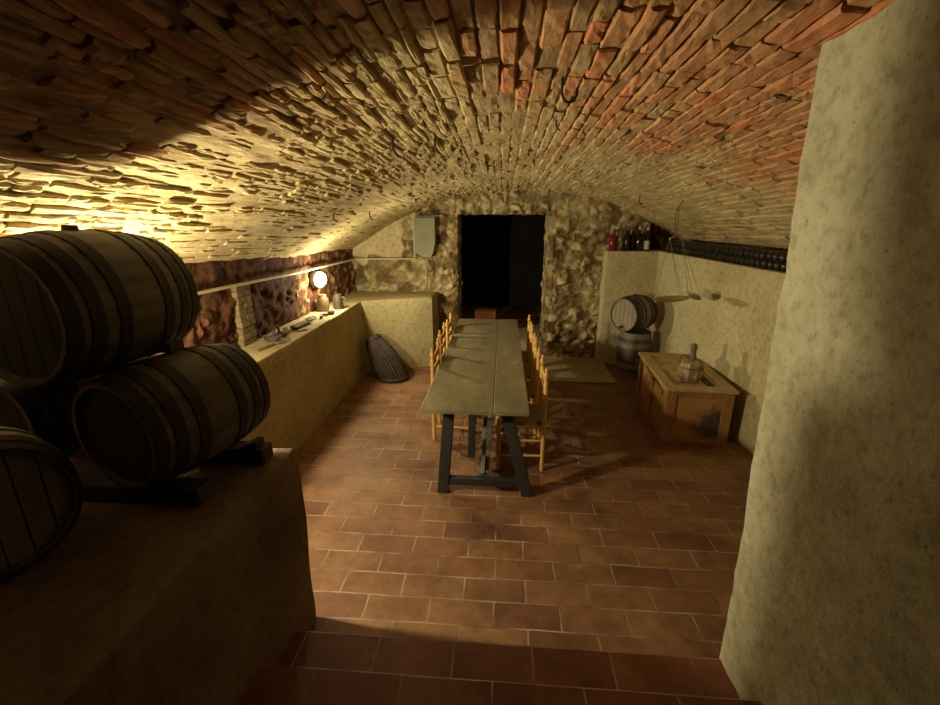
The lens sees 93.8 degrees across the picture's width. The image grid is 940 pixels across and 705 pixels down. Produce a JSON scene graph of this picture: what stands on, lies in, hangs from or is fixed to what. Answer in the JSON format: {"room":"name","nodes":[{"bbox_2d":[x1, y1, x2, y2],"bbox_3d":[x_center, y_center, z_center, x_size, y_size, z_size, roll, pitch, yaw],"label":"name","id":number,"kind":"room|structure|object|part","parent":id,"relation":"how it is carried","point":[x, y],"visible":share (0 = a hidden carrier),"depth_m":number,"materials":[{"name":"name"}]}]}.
{"room":"wine cellar","nodes":[
{"label":"wine cellar","id":0,"kind":"room"},
{"bbox_2d":[0,448,315,704],"bbox_3d":[-1.676,1.348,0.854,1.518,1.022,3.022,1,17,4],"label":"platform","id":1,"kind":"structure","parent":0,"point":[138,604],"depth_m":1.42,"materials":[{"name":"paint"}]},
{"bbox_2d":[0,426,82,580],"bbox_3d":[-1.460,0.447,1.315,0.262,0.430,0.430,11,20,32],"label":"barrel","id":2,"kind":"object","parent":1,"relation":"on","point":[41,489],"visible":1,"depth_m":1.33,"materials":[{"name":"brown wood"}]},
{"bbox_2d":[78,473,213,505],"bbox_3d":[-1.446,0.520,1.696,0.900,0.070,0.085,1,17,4],"label":"bearer","id":3,"kind":"object","parent":1,"relation":"on","point":[96,487],"visible":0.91,"depth_m":1.65,"materials":[{"name":"wood"}]},
{"bbox_2d":[68,441,272,463],"bbox_3d":[-1.392,0.433,1.980,1.005,0.070,0.085,1,17,4],"label":"bearer","id":4,"kind":"object","parent":1,"relation":"on","point":[235,454],"visible":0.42,"depth_m":1.92,"materials":[{"name":"wood"}]},
{"bbox_2d":[0,375,101,455],"bbox_3d":[-1.717,0.198,1.832,0.448,0.448,0.470,3,17,9],"label":"barrel","id":5,"kind":"object","parent":4,"relation":"on","point":[45,412],"visible":0.2,"depth_m":1.62,"materials":[{"name":"brown wood"}]},
{"bbox_2d":[72,343,270,489],"bbox_3d":[-1.144,0.224,1.746,0.460,0.460,0.515,6,18,18],"label":"barrel","id":6,"kind":"object","parent":4,"relation":"on","point":[142,423],"visible":0.99,"depth_m":1.57,"materials":[{"name":"brown wood"}]},
{"bbox_2d":[0,225,198,386],"bbox_3d":[-1.419,-0.192,1.637,0.529,0.544,0.535,3,17,10],"label":"barrel","id":7,"kind":"object","parent":6,"relation":"on","point":[76,304],"visible":0.98,"depth_m":1.45,"materials":[{"name":"brown wood"}]},
{"bbox_2d":[155,339,184,352],"bbox_3d":[-1.168,-0.026,1.707,0.070,0.035,0.070,1,17,4],"label":"wedge","id":8,"kind":"object","parent":6,"relation":"on","point":[176,345],"visible":1,"depth_m":1.68,"materials":[{"name":"wood"}]},
{"bbox_2d":[240,436,263,448],"bbox_3d":[-0.961,0.395,1.935,0.080,0.028,0.060,1,17,4],"label":"wedge","id":9,"kind":"object","parent":4,"relation":"on","point":[255,443],"visible":1,"depth_m":1.92,"materials":[{"name":"wood"}]},
{"bbox_2d":[155,249,356,355],"bbox_3d":[-2.006,-0.333,2.883,0.086,1.150,7.800,1,17,4],"label":"wall","id":10,"kind":"structure","parent":0,"point":[281,301],"depth_m":4.13,"materials":[{"name":"red stone"}]},
{"bbox_2d":[198,258,414,294],"bbox_3d":[-1.405,-0.768,4.344,0.903,0.106,4.328,1,17,4],"label":"conduit pipe","id":11,"kind":"object","parent":10,"relation":"attached to","point":[332,264],"visible":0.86,"depth_m":4.33,"materials":[{"name":"metal"}]},
{"bbox_2d":[309,271,326,287],"bbox_3d":[-1.754,-0.850,5.124,0.132,0.192,0.192,8,19,25],"label":"lamp","id":12,"kind":"object","parent":10,"relation":"attached to","point":[317,279],"visible":1,"depth_m":5.07,"materials":[{"name":"beige"}]},
{"bbox_3d":[-1.723,-0.846,5.109,0.062,0.176,0.176,8,19,25],"label":"lamp glass","id":13,"kind":"part","parent":12,"relation":"part of","materials":[{"name":"beige"}]},
{"bbox_2d":[0,0,894,262],"bbox_3d":[0.594,-0.679,2.652,5.751,1.620,8.545,1,17,4],"label":"ceiling","id":14,"kind":"structure","parent":0,"point":[206,130],"depth_m":1.65,"materials":[{"name":"brick"}]},
{"bbox_2d":[391,135,400,158],"bbox_3d":[-0.407,-1.141,2.425,0.054,0.133,0.020,3,17,9],"label":"iron hook","id":15,"kind":"object","parent":14,"relation":"attached to","point":[392,140],"visible":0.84,"depth_m":2.43,"materials":[{"name":"metal"}]},
{"bbox_2d":[434,135,440,154],"bbox_3d":[-0.194,-1.238,2.621,0.045,0.111,0.017,3,17,9],"label":"iron hook","id":16,"kind":"object","parent":14,"relation":"attached to","point":[435,148],"visible":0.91,"depth_m":2.62,"materials":[{"name":"metal"}]},
{"bbox_2d":[560,77,578,103],"bbox_3d":[0.397,-1.053,1.751,0.075,0.118,0.012,-2,17,-7],"label":"iron hook","id":17,"kind":"object","parent":14,"relation":"attached to","point":[562,78],"visible":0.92,"depth_m":1.75,"materials":[{"name":"metal"}]},
{"bbox_2d":[653,200,700,301],"bbox_3d":[2.110,-0.997,4.329,0.336,1.030,0.685,16,23,41],"label":"hanging balance","id":18,"kind":"object","parent":14,"relation":"hanging from","point":[676,298],"visible":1,"depth_m":4.40,"materials":[{"name":"black metal"}]},
{"bbox_3d":[1.868,-0.805,4.290,0.004,0.589,0.104,-8,19,-24],"label":"cord","id":19,"kind":"part","parent":18,"relation":"part of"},
{"bbox_3d":[2.256,-0.880,4.496,0.256,0.627,0.084,1,17,4],"label":"cord","id":20,"kind":"part","parent":18,"relation":"part of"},
{"bbox_2d":[475,308,495,318],"bbox_3d":[0.253,-0.526,7.159,0.340,0.350,0.260,1,17,4],"label":"step","id":21,"kind":"structure","parent":0,"point":[480,313],"depth_m":7.01,"materials":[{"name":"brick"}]},
{"bbox_2d":[238,630,761,704],"bbox_3d":[0.178,1.703,0.706,2.370,0.470,2.780,1,17,4],"label":"steps","id":22,"kind":"structure","parent":0,"point":[316,667],"depth_m":1.90,"materials":[{"name":"tile"}]},
{"bbox_2d":[352,189,650,357],"bbox_3d":[0.275,-1.110,6.435,4.440,2.500,0.152,1,17,4],"label":"wall","id":23,"kind":"structure","parent":0,"point":[581,227],"depth_m":6.36,"materials":[{"name":"stone"}]},
{"bbox_2d":[413,217,415,258],"bbox_3d":[-0.797,-1.633,6.283,0.024,0.570,0.024,8,19,25],"label":"conduit pipe","id":24,"kind":"object","parent":23,"relation":"attached to","point":[413,217],"visible":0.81,"depth_m":6.28,"materials":[{"name":"metal"}]},
{"bbox_2d":[413,215,442,290],"bbox_3d":[-0.586,-1.402,6.285,0.412,1.067,0.140,1,17,4],"label":"meter box","id":25,"kind":"object","parent":23,"relation":"attached to","point":[424,228],"visible":1,"depth_m":6.15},
{"bbox_2d":[456,214,462,323],"bbox_3d":[-0.157,-1.096,6.833,0.054,2.240,0.650,1,17,4],"label":"door","id":26,"kind":"structure","parent":23,"relation":"in","point":[460,282],"depth_m":6.79,"materials":[{"name":"wood"}]},
{"bbox_2d":[460,212,545,214],"bbox_3d":[0.487,-2.048,6.492,1.375,0.050,0.650,1,17,4],"label":"lintel","id":27,"kind":"object","parent":23,"relation":"in","point":[471,212],"visible":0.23,"depth_m":6.47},
{"bbox_2d":[540,215,548,339],"bbox_3d":[1.132,-1.068,6.743,0.054,2.240,0.650,1,17,4],"label":"door","id":28,"kind":"structure","parent":23,"relation":"in","point":[543,282],"depth_m":6.71,"materials":[{"name":"wood"}]},
{"bbox_2d":[546,250,552,257],"bbox_3d":[1.129,-1.394,6.234,0.090,0.100,0.050,1,17,4],"label":"switch box","id":29,"kind":"object","parent":23,"relation":"attached to","point":[549,254],"visible":1,"depth_m":6.21,"materials":[{"name":"plastic"}]},
{"bbox_2d":[608,230,616,250],"bbox_3d":[1.961,-1.539,6.032,0.100,0.271,0.098,1,17,4],"label":"glass bottle","id":30,"kind":"object","parent":23,"relation":"on","point":[613,238],"visible":1,"depth_m":6.00,"materials":[{"name":"red"}]},
{"bbox_2d":[616,223,623,249],"bbox_3d":[2.062,-1.587,6.035,0.084,0.360,0.083,1,17,4],"label":"glass bottle","id":31,"kind":"object","parent":23,"relation":"on","point":[620,234],"visible":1,"depth_m":6.01,"materials":[{"name":"beige"}]},
{"bbox_2d":[623,227,630,250],"bbox_3d":[2.150,-1.553,6.008,0.084,0.311,0.083,1,17,4],"label":"wine bottle","id":32,"kind":"object","parent":23,"relation":"on","point":[627,238],"visible":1,"depth_m":5.99,"materials":[{"name":"black glass"}]},
{"bbox_2d":[461,306,542,355],"bbox_3d":[0.574,-0.450,8.039,2.100,0.260,2.720,1,17,4],"label":"floor","id":33,"kind":"structure","parent":0,"point":[520,314],"depth_m":8.36,"materials":[{"name":"tile"}]},
{"bbox_2d":[461,214,545,327],"bbox_3d":[0.574,-1.548,8.054,2.150,2.350,2.050,1,17,4],"label":"doorway","id":34,"kind":"structure","parent":0,"point":[502,256],"depth_m":9.02,"materials":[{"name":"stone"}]},
{"bbox_2d":[297,360,753,658],"bbox_3d":[0.618,0.698,4.727,5.800,0.001,5.900,1,17,4],"label":"floor","id":35,"kind":"structure","parent":0,"point":[626,538],"depth_m":3.02,"materials":[{"name":"tile"}]},
{"bbox_2d":[240,290,438,450],"bbox_3d":[-1.379,0.232,4.538,1.475,1.002,4.942,1,17,4],"label":"wall ledge","id":36,"kind":"object","parent":35,"relation":"on","point":[308,375],"visible":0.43,"depth_m":4.84,"materials":[{"name":"yellow paint"}]},
{"bbox_2d":[230,284,256,346],"bbox_3d":[-1.949,-0.326,3.767,0.100,0.521,0.222,1,17,4],"label":"wall pier","id":37,"kind":"object","parent":36,"relation":"on","point":[244,321],"visible":0.81,"depth_m":3.73,"materials":[{"name":"brick"}]},
{"bbox_2d":[257,343,274,350],"bbox_3d":[-1.714,-0.047,3.704,0.024,0.019,0.192,6,18,18],"label":"wooden stick","id":38,"kind":"object","parent":36,"relation":"on","point":[272,344],"visible":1,"depth_m":3.69,"materials":[{"name":"wood"}]},
{"bbox_2d":[263,325,288,340],"bbox_3d":[-1.749,-0.199,4.014,0.140,0.119,0.306,1,17,4],"label":"tool","id":39,"kind":"object","parent":36,"relation":"on","point":[279,334],"visible":0.99,"depth_m":3.96,"materials":[{"name":"metal"}]},
{"bbox_2d":[279,337,283,343],"bbox_3d":[-1.657,-0.104,3.869,0.041,0.033,0.132,-8,19,-23],"label":"block","id":40,"kind":"object","parent":36,"relation":"on","point":[281,340],"visible":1,"depth_m":3.82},
{"bbox_2d":[290,318,313,328],"bbox_3d":[-1.703,-0.293,4.464,0.085,0.048,0.344,3,17,11],"label":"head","id":41,"kind":"object","parent":36,"relation":"on","point":[306,322],"visible":1,"depth_m":4.42},
{"bbox_2d":[317,294,328,311],"bbox_3d":[-1.730,-0.588,5.175,0.136,0.190,0.136,1,17,4],"label":"jar","id":42,"kind":"object","parent":36,"relation":"on","point":[322,300],"visible":1,"depth_m":5.13,"materials":[{"name":"ceramic"}]},
{"bbox_2d":[320,313,328,318],"bbox_3d":[-1.609,-0.406,4.856,0.092,0.030,0.166,-5,18,-15],"label":"iron bracket","id":43,"kind":"object","parent":36,"relation":"on","point":[321,314],"visible":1,"depth_m":4.90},
{"bbox_2d":[333,294,345,308],"bbox_3d":[-1.585,-0.616,5.302,0.133,0.170,0.133,-14,22,-39],"label":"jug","id":44,"kind":"object","parent":36,"relation":"on","point":[338,303],"visible":1,"depth_m":5.26,"materials":[{"name":"ceramic"}]},
{"bbox_2d":[365,333,408,381],"bbox_3d":[-1.099,0.052,5.794,0.579,0.588,0.428,1,17,4],"label":"basket","id":45,"kind":"object","parent":35,"relation":"on","point":[386,363],"visible":1,"depth_m":5.70,"materials":[{"name":"wicker"}]},
{"bbox_2d":[438,322,445,362],"bbox_3d":[-0.124,0.152,4.942,0.409,0.920,0.435,1,17,4],"label":"chair","id":46,"kind":"object","parent":35,"relation":"on","point":[443,336],"visible":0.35,"depth_m":4.90,"materials":[{"name":"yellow wood"}]},
{"bbox_3d":[-0.321,0.202,4.778,0.042,0.920,0.041,1,17,4],"label":"post","id":47,"kind":"part","parent":46,"relation":"part of","materials":[{"name":"brown wood"}]},
{"bbox_3d":[-0.293,0.094,5.131,0.042,0.920,0.041,1,17,4],"label":"post","id":48,"kind":"part","parent":46,"relation":"part of","materials":[{"name":"brown wood"}]},
{"bbox_2d":[445,313,451,348],"bbox_3d":[-0.071,0.000,5.437,0.409,0.920,0.435,1,17,4],"label":"chair","id":49,"kind":"object","parent":35,"relation":"on","point":[448,325],"visible":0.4,"depth_m":5.22,"materials":[{"name":"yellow wood"}]},
{"bbox_3d":[-0.268,0.051,5.273,0.042,0.920,0.041,1,17,4],"label":"post","id":50,"kind":"part","parent":49,"relation":"part of","materials":[{"name":"brown wood"}]},
{"bbox_3d":[-0.240,-0.057,5.626,0.042,0.920,0.041,1,17,4],"label":"post","id":51,"kind":"part","parent":49,"relation":"part of","materials":[{"name":"brown wood"}]},
{"bbox_2d":[430,338,476,439],"bbox_3d":[-0.149,0.351,4.292,0.409,0.920,0.435,1,17,4],"label":"chair","id":52,"kind":"object","parent":35,"relation":"on","point":[434,356],"visible":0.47,"depth_m":4.20,"materials":[{"name":"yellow wood"}]},
{"bbox_3d":[-0.345,0.401,4.128,0.042,0.920,0.041,1,17,4],"label":"post","id":53,"kind":"part","parent":52,"relation":"part of","materials":[{"name":"brown wood"}]},
{"bbox_3d":[-0.318,0.293,4.481,0.042,0.920,0.041,1,17,4],"label":"post","id":54,"kind":"part","parent":52,"relation":"part of","materials":[{"name":"brown wood"}]},
{"bbox_2d":[420,319,531,496],"bbox_3d":[0.167,0.346,4.613,0.829,0.763,2.950,1,17,4],"label":"trestle table","id":55,"kind":"object","parent":35,"relation":"on","point":[470,379],"visible":1,"depth_m":3.56,"materials":[{"name":"wood"}]},
{"bbox_3d":[-0.183,0.740,3.370,0.139,0.724,0.109,1,17,4],"label":"leg","id":56,"kind":"part","parent":55,"relation":"part of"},
{"bbox_3d":[0.017,0.594,3.640,0.070,0.596,0.050,1,17,4],"label":"post","id":57,"kind":"part","parent":55,"relation":"part of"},
{"bbox_3d":[0.351,0.751,3.333,0.282,0.738,0.077,6,18,18],"label":"leg","id":58,"kind":"part","parent":55,"relation":"part of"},
{"bbox_2d":[495,337,540,438],"bbox_3d":[0.465,0.334,4.345,0.409,0.920,0.435,1,17,4],"label":"chair","id":59,"kind":"object","parent":35,"relation":"on","point":[532,387],"visible":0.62,"depth_m":4.25,"materials":[{"name":"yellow wood"}]},
{"bbox_3d":[0.463,0.358,4.352,0.380,0.034,0.395,1,17,4],"label":"seat","id":60,"kind":"part","parent":59,"relation":"part of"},
{"bbox_3d":[0.661,0.284,4.508,0.042,0.920,0.041,1,17,4],"label":"post","id":61,"kind":"part","parent":59,"relation":"part of","materials":[{"name":"brown wood"}]},
{"bbox_3d":[0.634,0.392,4.155,0.042,0.920,0.041,1,17,4],"label":"post","id":62,"kind":"part","parent":59,"relation":"part of","materials":[{"name":"brown wood"}]},
{"bbox_2d":[496,354,548,470],"bbox_3d":[0.437,0.504,3.790,0.409,0.920,0.435,1,17,4],"label":"chair","id":63,"kind":"object","parent":35,"relation":"on","point":[537,416],"visible":0.84,"depth_m":3.68,"materials":[{"name":"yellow wood"}]},
{"bbox_3d":[0.237,0.774,3.679,0.036,0.468,0.035,1,17,4],"label":"leg","id":64,"kind":"part","parent":63,"relation":"part of","materials":[{"name":"brown wood"}]},
{"bbox_3d":[0.436,0.528,3.798,0.380,0.034,0.395,1,17,4],"label":"seat","id":65,"kind":"part","parent":63,"relation":"part of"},
{"bbox_3d":[0.634,0.454,3.954,0.042,0.920,0.041,1,17,4],"label":"post","id":66,"kind":"part","parent":63,"relation":"part of","materials":[{"name":"brown wood"}]},
{"bbox_3d":[0.607,0.562,3.601,0.042,0.920,0.041,1,17,4],"label":"post","id":67,"kind":"part","parent":63,"relation":"part of","materials":[{"name":"brown wood"}]},
{"bbox_2d":[521,314,531,380],"bbox_3d":[0.533,0.022,5.366,0.409,0.920,0.435,1,17,4],"label":"chair","id":68,"kind":"object","parent":35,"relation":"on","point":[525,354],"visible":0.38,"depth_m":5.36,"materials":[{"name":"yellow wood"}]},
{"bbox_3d":[0.532,0.046,5.373,0.380,0.034,0.395,1,17,4],"label":"seat","id":69,"kind":"part","parent":68,"relation":"part of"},
{"bbox_3d":[0.730,-0.028,5.529,0.042,0.920,0.041,1,17,4],"label":"post","id":70,"kind":"part","parent":68,"relation":"part of","materials":[{"name":"brown wood"}]},
{"bbox_3d":[0.703,0.080,5.176,0.042,0.920,0.041,1,17,4],"label":"post","id":71,"kind":"part","parent":68,"relation":"part of","materials":[{"name":"brown wood"}]},
{"bbox_2d":[523,324,535,403],"bbox_3d":[0.499,0.177,4.860,0.409,0.920,0.435,1,17,4],"label":"chair","id":72,"kind":"object","parent":35,"relation":"on","point":[528,368],"visible":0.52,"depth_m":4.83,"materials":[{"name":"brown wood"}]},
{"bbox_3d":[0.498,0.201,4.867,0.380,0.034,0.395,1,17,4],"label":"seat","id":73,"kind":"part","parent":72,"relation":"part of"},
{"bbox_3d":[0.696,0.127,5.023,0.042,0.920,0.041,1,17,4],"label":"post","id":74,"kind":"part","parent":72,"relation":"part of","materials":[{"name":"brown wood"}]},
{"bbox_3d":[0.669,0.235,4.670,0.042,0.920,0.041,1,17,4],"label":"post","id":75,"kind":"part","parent":72,"relation":"part of","materials":[{"name":"brown wood"}]},
{"bbox_2d":[616,329,651,378],"bbox_3d":[2.213,0.004,5.955,0.444,0.610,0.444,1,17,4],"label":"barrel","id":76,"kind":"object","parent":35,"relation":"on","point":[629,344],"visible":0.72,"depth_m":5.79,"materials":[{"name":"brown wood"}]},
{"bbox_2d":[610,294,657,331],"bbox_3d":[2.119,-0.515,5.745,0.470,0.496,0.481,-11,20,-31],"label":"keg","id":77,"kind":"object","parent":76,"relation":"on","point":[630,313],"visible":1,"depth_m":5.62,"materials":[{"name":"brown wood"}]},
{"bbox_2d":[636,352,738,444],"bbox_3d":[2.207,0.435,4.650,0.630,0.548,1.170,2,17,8],"label":"storage chest","id":78,"kind":"object","parent":35,"relation":"on","point":[678,410],"visible":0.84,"depth_m":4.17,"materials":[{"name":"brown wood"}]},
{"bbox_3d":[2.204,0.202,4.558,0.470,0.012,1.040,2,17,8],"label":"lid panel","id":79,"kind":"part","parent":78,"relation":"part of","materials":[{"name":"brown wood"}]},
{"bbox_3d":[2.207,0.189,4.575,0.630,0.032,1.170,2,17,8],"label":"lid","id":80,"kind":"part","parent":78,"relation":"part of","materials":[{"name":"brown wood"}]},
{"bbox_2d":[677,343,703,382],"bbox_3d":[2.132,0.089,4.223,0.227,0.362,0.230,16,23,42],"label":"jug","id":81,"kind":"object","parent":78,"relation":"on","point":[690,368],"visible":1,"depth_m":4.17,"materials":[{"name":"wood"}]},
{"bbox_3d":[2.054,0.072,4.215,0.118,0.106,0.018,1,17,4],"label":"handle","id":82,"kind":"part","parent":81,"relation":"part of","materials":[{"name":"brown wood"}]},
{"bbox_3d":[2.129,0.617,4.139,0.420,0.440,0.012,2,17,8],"label":"stained panel","id":83,"kind":"part","parent":78,"relation":"part of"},
{"bbox_2d":[540,356,616,383],"bbox_3d":[1.385,0.229,6.223,1.100,0.030,1.060,1,17,4],"label":"floor slab","id":84,"kind":"structure","parent":0,"point":[561,369],"depth_m":6.10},
{"bbox_2d":[649,223,683,249],"bbox_3d":[3.150,-1.672,6.152,1.450,1.300,0.067,1,17,4],"label":"wall","id":85,"kind":"structure","parent":0,"point":[659,236],"depth_m":6.21,"materials":[{"name":"red stone"}]},
{"bbox_2d":[594,249,785,454],"bbox_3d":[2.679,-0.047,4.393,1.902,1.621,5.823,1,17,4],"label":"wall","id":86,"kind":"structure","parent":0,"point":[732,325],"depth_m":4.66,"materials":[{"name":"paint"}]},
{"bbox_2d":[630,227,635,249],"bbox_3d":[2.238,-1.566,6.049,0.080,0.311,0.079,1,17,4],"label":"wine bottle","id":87,"kind":"object","parent":86,"relation":"on","point":[633,236],"visible":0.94,"depth_m":6.02,"materials":[{"name":"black glass"}]},
{"bbox_2d":[635,226,642,250],"bbox_3d":[2.304,-1.552,5.986,0.084,0.321,0.083,1,17,4],"label":"wine bottle","id":88,"kind":"object","parent":86,"relation":"on","point":[638,246],"visible":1,"depth_m":5.97,"materials":[{"name":"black glass"}]},
{"bbox_2d":[643,227,649,250],"bbox_3d":[2.414,-1.549,5.994,0.078,0.311,0.077,1,17,4],"label":"wine bottle","id":89,"kind":"object","parent":86,"relation":"on","point":[646,245],"visible":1,"depth_m":5.97,"materials":[{"name":"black glass"}]},
{"bbox_2d":[713,252,717,259],"bbox_3d":[2.746,-1.023,4.672,0.296,0.078,0.078,1,17,4],"label":"wine bottle","id":90,"kind":"object","parent":86,"relation":"on","point":[715,254],"visible":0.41,"depth_m":4.67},
{"bbox_2d":[721,254,726,260],"bbox_3d":[2.743,-0.975,4.514,0.296,0.078,0.078,1,17,4],"label":"wine bottle","id":91,"kind":"object","parent":86,"relation":"on","point":[723,256],"visible":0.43,"depth_m":4.51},
{"bbox_2d":[720,246,741,253],"bbox_3d":[2.749,-1.052,4.533,0.296,0.078,0.078,1,17,4],"label":"wine bottle","id":92,"kind":"object","parent":91,"relation":"on","point":[722,251],"visible":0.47,"depth_m":4.52,"materials":[{"name":"glass"}]},
{"bbox_2d":[726,254,731,261],"bbox_3d":[2.749,-0.951,4.434,0.296,0.078,0.078,1,17,4],"label":"wine bottle","id":93,"kind":"object","parent":86,"relation":"on","point":[728,257],"visible":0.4,"depth_m":4.43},
{"bbox_2d":[725,247,747,254],"bbox_3d":[2.748,-1.028,4.454,0.296,0.078,0.078,1,17,4],"label":"wine bottle","id":94,"kind":"object","parent":93,"relation":"on","point":[727,249],"visible":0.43,"depth_m":4.45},
{"bbox_2d":[729,247,744,254],"bbox_3d":[2.747,-1.004,4.374,0.296,0.078,0.078,1,17,4],"label":"wine bottle","id":95,"kind":"object","parent":93,"relation":"on","point":[731,251],"visible":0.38,"depth_m":4.37,"materials":[{"name":"glass"}]},
{"bbox_2d":[730,255,736,262],"bbox_3d":[2.749,-0.926,4.355,0.296,0.078,0.078,1,17,4],"label":"wine bottle","id":96,"kind":"object","parent":86,"relation":"on","point":[733,257],"visible":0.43,"depth_m":4.36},
{"bbox_2d":[735,256,740,263],"bbox_3d":[2.749,-0.902,4.276,0.296,0.078,0.078,1,17,4],"label":"wine bottle","id":97,"kind":"object","parent":86,"relation":"on","point":[737,260],"visible":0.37,"depth_m":4.28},
{"bbox_2d":[738,249,746,256],"bbox_3d":[2.742,-0.956,4.216,0.296,0.078,0.078,1,17,4],"label":"wine bottle","id":98,"kind":"object","parent":97,"relation":"on","point":[741,251],"visible":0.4,"depth_m":4.21,"materials":[{"name":"glass"}]},
{"bbox_2d":[734,248,757,255],"bbox_3d":[2.747,-0.980,4.295,0.296,0.078,0.078,1,17,4],"label":"wine bottle","id":99,"kind":"object","parent":97,"relation":"on","point":[736,250],"visible":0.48,"depth_m":4.28,"materials":[{"name":"glass"}]},
{"bbox_2d":[740,256,745,264],"bbox_3d":[2.747,-0.878,4.197,0.296,0.078,0.078,1,17,4],"label":"wine bottle","id":100,"kind":"object","parent":86,"relation":"on","point":[743,258],"visible":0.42,"depth_m":4.20,"materials":[{"name":"glass"}]},
{"bbox_2d":[744,249,768,257],"bbox_3d":[2.751,-0.931,4.137,0.296,0.078,0.078,1,17,4],"label":"wine bottle","id":101,"kind":"object","parent":100,"relation":"on","point":[746,253],"visible":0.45,"depth_m":4.12,"materials":[{"name":"glass"}]},
{"bbox_2d":[745,257,751,264],"bbox_3d":[2.748,-0.854,4.118,0.296,0.078,0.078,1,17,4],"label":"wine bottle","id":102,"kind":"object","parent":86,"relation":"on","point":[747,261],"visible":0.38,"depth_m":4.12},
{"bbox_2d":[749,250,757,257],"bbox_3d":[2.749,-0.907,4.058,0.296,0.078,0.078,1,17,4],"label":"wine bottle","id":103,"kind":"object","parent":102,"relation":"on","point":[752,252],"visible":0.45,"depth_m":4.06,"materials":[{"name":"glass"}]},
{"bbox_2d":[750,258,756,265],"bbox_3d":[2.742,-0.830,4.039,0.296,0.078,0.078,1,17,4],"label":"wine bottle","id":104,"kind":"object","parent":86,"relation":"on","point":[753,260],"visible":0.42,"depth_m":4.03,"materials":[{"name":"glass"}]},
{"bbox_2d":[755,250,779,258],"bbox_3d":[2.748,-0.883,3.979,0.296,0.078,0.078,1,17,4],"label":"wine bottle","id":105,"kind":"object","parent":104,"relation":"on","point":[757,253],"visible":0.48,"depth_m":3.97,"materials":[{"name":"glass"}]},
{"bbox_2d":[755,258,762,266],"bbox_3d":[2.742,-0.805,3.960,0.296,0.078,0.078,1,17,4],"label":"wine bottle","id":106,"kind":"object","parent":86,"relation":"on","point":[758,262],"visible":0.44,"depth_m":3.96,"materials":[{"name":"glass"}]},
{"bbox_2d":[760,251,785,259],"bbox_3d":[2.742,-0.859,3.900,0.296,0.078,0.078,1,17,4],"label":"wine bottle","id":107,"kind":"object","parent":106,"relation":"on","point":[763,255],"visible":0.43,"depth_m":3.88,"materials":[{"name":"glass"}]},
{"bbox_2d":[761,259,768,267],"bbox_3d":[2.743,-0.781,3.880,0.296,0.078,0.078,1,17,4],"label":"wine bottle","id":108,"kind":"object","parent":86,"relation":"on","point":[764,264],"visible":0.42,"depth_m":3.88,"materials":[{"name":"glass"}]},
{"bbox_2d":[767,252,776,260],"bbox_3d":[2.752,-0.834,3.820,0.296,0.078,0.078,1,17,4],"label":"wine bottle","id":109,"kind":"object","parent":108,"relation":"on","point":[770,254],"visible":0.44,"depth_m":3.82,"materials":[{"name":"glass"}]},
{"bbox_2d":[768,260,775,268],"bbox_3d":[2.748,-0.757,3.802,0.296,0.078,0.078,1,17,4],"label":"wine bottle","id":110,"kind":"object","parent":86,"relation":"on","point":[771,263],"visible":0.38,"depth_m":3.80,"materials":[{"name":"glass"}]},
{"bbox_2d":[774,261,782,269],"bbox_3d":[2.748,-0.733,3.722,0.296,0.078,0.078,1,17,4],"label":"wine bottle","id":111,"kind":"object","parent":86,"relation":"on","point":[777,266],"visible":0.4,"depth_m":3.72,"materials":[{"name":"glass"}]},
{"bbox_2d":[773,252,787,261],"bbox_3d":[2.749,-0.810,3.742,0.296,0.078,0.078,1,17,4],"label":"wine bottle","id":112,"kind":"object","parent":111,"relation":"on","point":[776,256],"visible":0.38,"depth_m":3.74,"materials":[{"name":"glass"}]},
{"bbox_2d":[781,262,786,271],"bbox_3d":[2.751,-0.708,3.643,0.296,0.078,0.078,1,17,4],"label":"wine bottle","id":113,"kind":"object","parent":86,"relation":"on","point":[783,266],"visible":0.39,"depth_m":3.66,"materials":[{"name":"glass"}]},
{"bbox_2d":[779,253,787,262],"bbox_3d":[2.751,-0.786,3.662,0.296,0.078,0.078,1,17,4],"label":"wine bottle","id":114,"kind":"object","parent":113,"relation":"on","point":[783,256],"visible":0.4,"depth_m":3.66,"materials":[{"name":"glass"}]},
{"bbox_3d":[2.750,-0.999,4.592,0.296,0.078,0.078,1,17,4],"label":"wine bottle","id":115,"kind":"object","parent":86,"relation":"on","visible":0},
{"bbox_2d":[715,246,722,253],"bbox_3d":[2.743,-1.077,4.612,0.296,0.078,0.078,1,17,4],"label":"wine bottle","id":116,"kind":"object","parent":115,"relation":"on","point":[718,248],"visible":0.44,"depth_m":4.60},
{"bbox_3d":[2.755,-1.047,4.750,0.296,0.078,0.078,1,17,4],"label":"wine bottle","id":117,"kind":"object","parent":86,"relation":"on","visible":0},
{"bbox_2d":[708,245,728,251],"bbox_3d":[2.749,-1.125,4.770,0.296,0.078,0.078,1,17,4],"label":"wine bottle","id":118,"kind":"object","parent":117,"relation":"on","point":[710,247],"visible":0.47,"depth_m":4.76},
{"label":"wine bottle","id":119,"kind":"object","parent":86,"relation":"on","visible":0},
{"bbox_2d":[694,243,712,249],"bbox_3d":[2.752,-1.221,5.086,0.296,0.078,0.078,1,17,4],"label":"wine bottle","id":120,"kind":"object","parent":119,"relation":"on","point":[696,244],"visible":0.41,"depth_m":5.07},
{"bbox_3d":[2.751,-1.216,5.304,0.296,0.078,0.078,1,17,4],"label":"wine bottle","id":121,"kind":"object","parent":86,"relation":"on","visible":0},
{"bbox_2d":[683,242,701,248],"bbox_3d":[2.745,-1.294,5.324,0.296,0.078,0.078,1,17,4],"label":"wine bottle","id":122,"kind":"object","parent":121,"relation":"on","point":[685,243],"visible":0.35,"depth_m":5.30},
{"bbox_2d":[719,0,939,704],"bbox_3d":[2.130,0.640,0.283,2.448,2.750,2.878,1,17,4],"label":"wall pillar","id":123,"kind":"structure","parent":0,"point":[835,600],"depth_m":1.18,"materials":[{"name":"paint"}]}
]}

